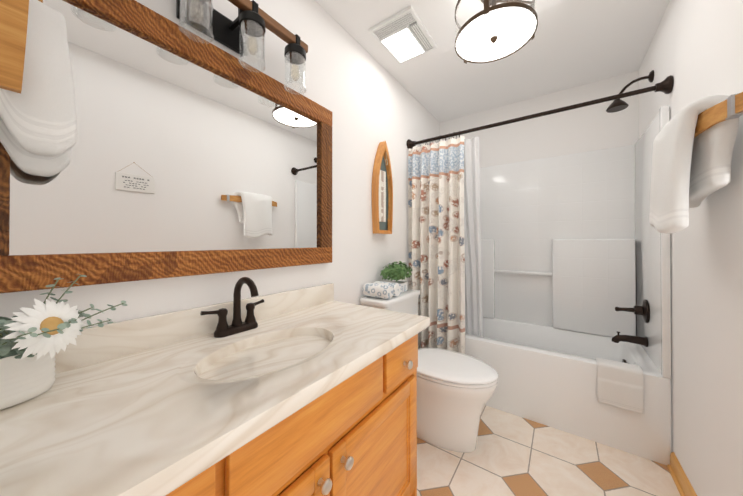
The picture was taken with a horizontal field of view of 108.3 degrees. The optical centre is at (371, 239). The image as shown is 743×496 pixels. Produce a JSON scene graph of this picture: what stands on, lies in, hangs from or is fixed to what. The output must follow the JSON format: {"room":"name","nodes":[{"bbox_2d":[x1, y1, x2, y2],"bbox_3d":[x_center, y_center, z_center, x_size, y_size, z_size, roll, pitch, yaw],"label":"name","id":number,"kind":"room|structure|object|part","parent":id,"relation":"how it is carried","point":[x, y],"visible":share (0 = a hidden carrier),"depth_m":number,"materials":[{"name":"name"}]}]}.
{"room":"bathroom","nodes":[
{"label":"bathroom","id":0,"kind":"room"},
{"bbox_2d":[0,0,439,327],"bbox_3d":[-0.138,-0.035,1.733,0.100,2.457,3.080,0,0,35],"label":"wall","id":1,"kind":"structure","parent":0,"point":[362,94],"depth_m":1.55,"materials":[{"name":"paint"}]},
{"bbox_2d":[0,0,331,292],"bbox_3d":[-0.557,-0.292,1.022,0.032,0.832,1.144,0,0,35],"label":"mirror","id":2,"kind":"object","parent":1,"relation":"attached to","point":[191,156],"visible":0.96,"depth_m":0.86,"materials":[{"name":"clear glass"}]},
{"bbox_3d":[-0.557,-0.292,1.022,0.032,0.665,1.144,0,0,35],"label":"frame","id":3,"kind":"part","parent":2,"relation":"part of","materials":[{"name":"brown wood"}]},
{"bbox_2d":[176,0,307,94],"bbox_3d":[-0.529,-0.775,0.956,0.157,0.228,0.710,0,0,35],"label":"sconce","id":4,"kind":"object","parent":1,"relation":"attached to","point":[253,20],"visible":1,"depth_m":1.01,"materials":[{"name":"clear glass"}]},
{"bbox_2d":[372,141,392,233],"bbox_3d":[0.083,-0.368,1.904,0.057,0.655,0.204,0,0,35],"label":"boat","id":5,"kind":"object","parent":1,"relation":"hanging from","point":[382,201],"visible":1,"depth_m":1.90,"materials":[{"name":"brown wood"}]},
{"bbox_2d":[315,0,669,121],"bbox_3d":[0.323,-1.318,0.975,1.737,0.100,3.800,0,0,35],"label":"ceiling","id":6,"kind":"structure","parent":0,"point":[573,43],"depth_m":1.80,"materials":[{"name":"white paint"}]},
{"bbox_2d":[369,6,436,64],"bbox_3d":[0.206,-1.253,1.681,0.280,0.020,0.370,0,0,35],"label":"fan","id":7,"kind":"object","parent":6,"relation":"attached to","point":[402,36],"visible":1,"depth_m":1.65,"materials":[{"name":"white plastic"}]},
{"bbox_2d":[455,0,537,63],"bbox_3d":[0.622,-1.134,1.368,0.382,0.261,0.392,0,0,35],"label":"ceiling light","id":8,"kind":"object","parent":6,"relation":"attached to","point":[495,32],"visible":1,"depth_m":1.34,"materials":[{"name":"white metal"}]},
{"bbox_3d":[0.625,-1.116,1.372,0.370,0.172,0.370,0,0,35],"label":"glass","id":9,"kind":"part","parent":8,"relation":"part of","materials":[{"name":"white glass"}]},
{"bbox_2d":[440,70,638,167],"bbox_3d":[1.391,-0.030,2.478,1.537,2.457,0.100,0,0,35],"label":"wall","id":10,"kind":"structure","parent":0,"point":[594,127],"depth_m":2.29,"materials":[{"name":"paint"}]},
{"bbox_2d":[417,405,680,495],"bbox_3d":[0.323,1.239,0.959,1.737,0.100,3.800,0,0,35],"label":"floor","id":11,"kind":"structure","parent":0,"point":[512,455],"depth_m":1.40,"materials":[{"name":"tile"}]},
{"bbox_2d":[0,277,429,495],"bbox_3d":[-0.331,0.661,0.851,0.590,1.055,1.206,0,0,35],"label":"bathroom vanity","id":12,"kind":"object","parent":11,"relation":"on","point":[310,391],"visible":1,"depth_m":0.67,"materials":[{"name":"white stone"}]},
{"bbox_2d":[0,274,127,409],"bbox_3d":[-0.718,0.207,0.555,0.207,0.257,0.312,0,0,35],"label":"flower pot","id":13,"kind":"object","parent":12,"relation":"on","point":[36,339],"visible":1,"depth_m":0.54,"materials":[{"name":"white ceramic"}]},
{"bbox_3d":[-0.772,0.283,0.536,0.112,0.104,0.185,0,0,35],"label":"pot","id":14,"kind":"part","parent":13,"relation":"part of","materials":[{"name":"white ceramic"}]},
{"bbox_2d":[200,277,263,337],"bbox_3d":[-0.456,0.236,0.965,0.155,0.205,0.235,0,0,35],"label":"faucet","id":15,"kind":"object","parent":12,"relation":"on","point":[250,328],"depth_m":0.97,"materials":[{"name":"brown metal"}]},
{"bbox_2d":[360,289,498,452],"bbox_3d":[0.370,0.782,1.675,0.771,0.823,0.501,0,0,35],"label":"toilet","id":16,"kind":"object","parent":11,"relation":"on","point":[455,391],"visible":0.48,"depth_m":1.51,"materials":[{"name":"white ceramic"}]},
{"bbox_2d":[362,281,401,298],"bbox_3d":[0.069,0.325,1.741,0.192,0.087,0.194,0,0,35],"label":"rolled towels","id":17,"kind":"object","parent":16,"relation":"on","point":[382,289],"visible":1,"depth_m":1.68,"materials":[{"name":"white fabric"}]},
{"bbox_3d":[0.143,0.579,1.837,0.213,0.416,0.501,0,0,35],"label":"tank","id":18,"kind":"part","parent":16,"relation":"part of","materials":[{"name":"white ceramic"}]},
{"bbox_2d":[380,261,412,292],"bbox_3d":[0.186,0.260,1.901,0.192,0.220,0.310,0,0,35],"label":"potted plant","id":19,"kind":"object","parent":16,"relation":"on","point":[397,271],"visible":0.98,"depth_m":1.84,"materials":[{"name":"green plant"}]},
{"bbox_3d":[0.459,0.756,1.613,0.554,0.046,0.392,0,0,35],"label":"seat","id":20,"kind":"part","parent":16,"relation":"part of","materials":[{"name":"white plastic"}]},
{"bbox_2d":[465,105,671,464],"bbox_3d":[1.154,0.244,2.141,1.529,1.904,0.711,0,0,35],"label":"bathtub","id":21,"kind":"object","parent":11,"relation":"on","point":[575,249],"visible":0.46,"depth_m":2.04,"materials":[{"name":"white plastic"}]},
{"bbox_2d":[596,358,643,413],"bbox_3d":[1.420,0.832,1.544,0.196,0.230,0.099,0,0,35],"label":"towel","id":22,"kind":"object","parent":21,"relation":"on","point":[619,384],"visible":1,"depth_m":1.51,"materials":[{"name":"white fabric"}]},
{"bbox_2d":[611,299,649,346],"bbox_3d":[1.687,0.536,1.763,0.171,0.306,0.152,0,0,35],"label":"tub faucet","id":23,"kind":"object","parent":21,"relation":"attached to","point":[643,309],"visible":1,"depth_m":1.72,"materials":[{"name":"brown metal"}]},
{"bbox_2d":[639,0,742,495],"bbox_3d":[0.991,-0.043,0.494,0.100,2.457,3.800,0,0,35],"label":"wall","id":24,"kind":"structure","parent":0,"point":[695,50],"depth_m":1.08,"materials":[{"name":"paint"}]},
{"bbox_2d":[407,75,673,353],"bbox_3d":[0.972,0.089,1.885,1.534,1.890,0.292,0,0,35],"label":"curtain","id":25,"kind":"object","parent":24,"relation":"attached to","point":[444,244],"visible":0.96,"depth_m":2.08,"materials":[{"name":"multicoloured fabric"}]},
{"bbox_3d":[0.945,-0.811,1.852,1.534,0.090,0.090,0,0,35],"label":"rod","id":26,"kind":"part","parent":25,"relation":"part of","materials":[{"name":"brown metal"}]},
{"bbox_2d":[606,70,653,112],"bbox_3d":[1.678,-0.964,1.754,0.224,0.194,0.112,0,0,35],"label":"shower head","id":27,"kind":"object","parent":24,"relation":"attached to","point":[616,105],"visible":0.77,"depth_m":1.75},
{"bbox_2d":[667,452,696,495],"bbox_3d":[0.767,1.142,0.279,0.026,0.085,2.761,0,0,35],"label":"baseboard","id":28,"kind":"structure","parent":24,"relation":"attached to","point":[682,478],"depth_m":1.29,"materials":[{"name":"brown wood"}]},
{"bbox_2d":[649,92,742,232],"bbox_3d":[1.181,-0.244,1.004,0.173,0.444,0.580,0,0,35],"label":"towel","id":29,"kind":"object","parent":24,"relation":"attached to","point":[693,144],"visible":1,"depth_m":0.92,"materials":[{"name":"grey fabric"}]},
{"bbox_3d":[-0.728,-0.044,0.326,0.760,2.457,0.100,0,0,35],"label":"wall","id":30,"kind":"structure","parent":0,"visible":0},
{"bbox_2d":[0,0,76,176],"bbox_3d":[-0.740,-0.387,0.531,0.172,0.484,0.213,0,0,35],"label":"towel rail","id":31,"kind":"object","parent":30,"relation":"attached to","point":[38,129],"visible":1,"depth_m":0.56,"materials":[{"name":"grey fabric"}]}
]}

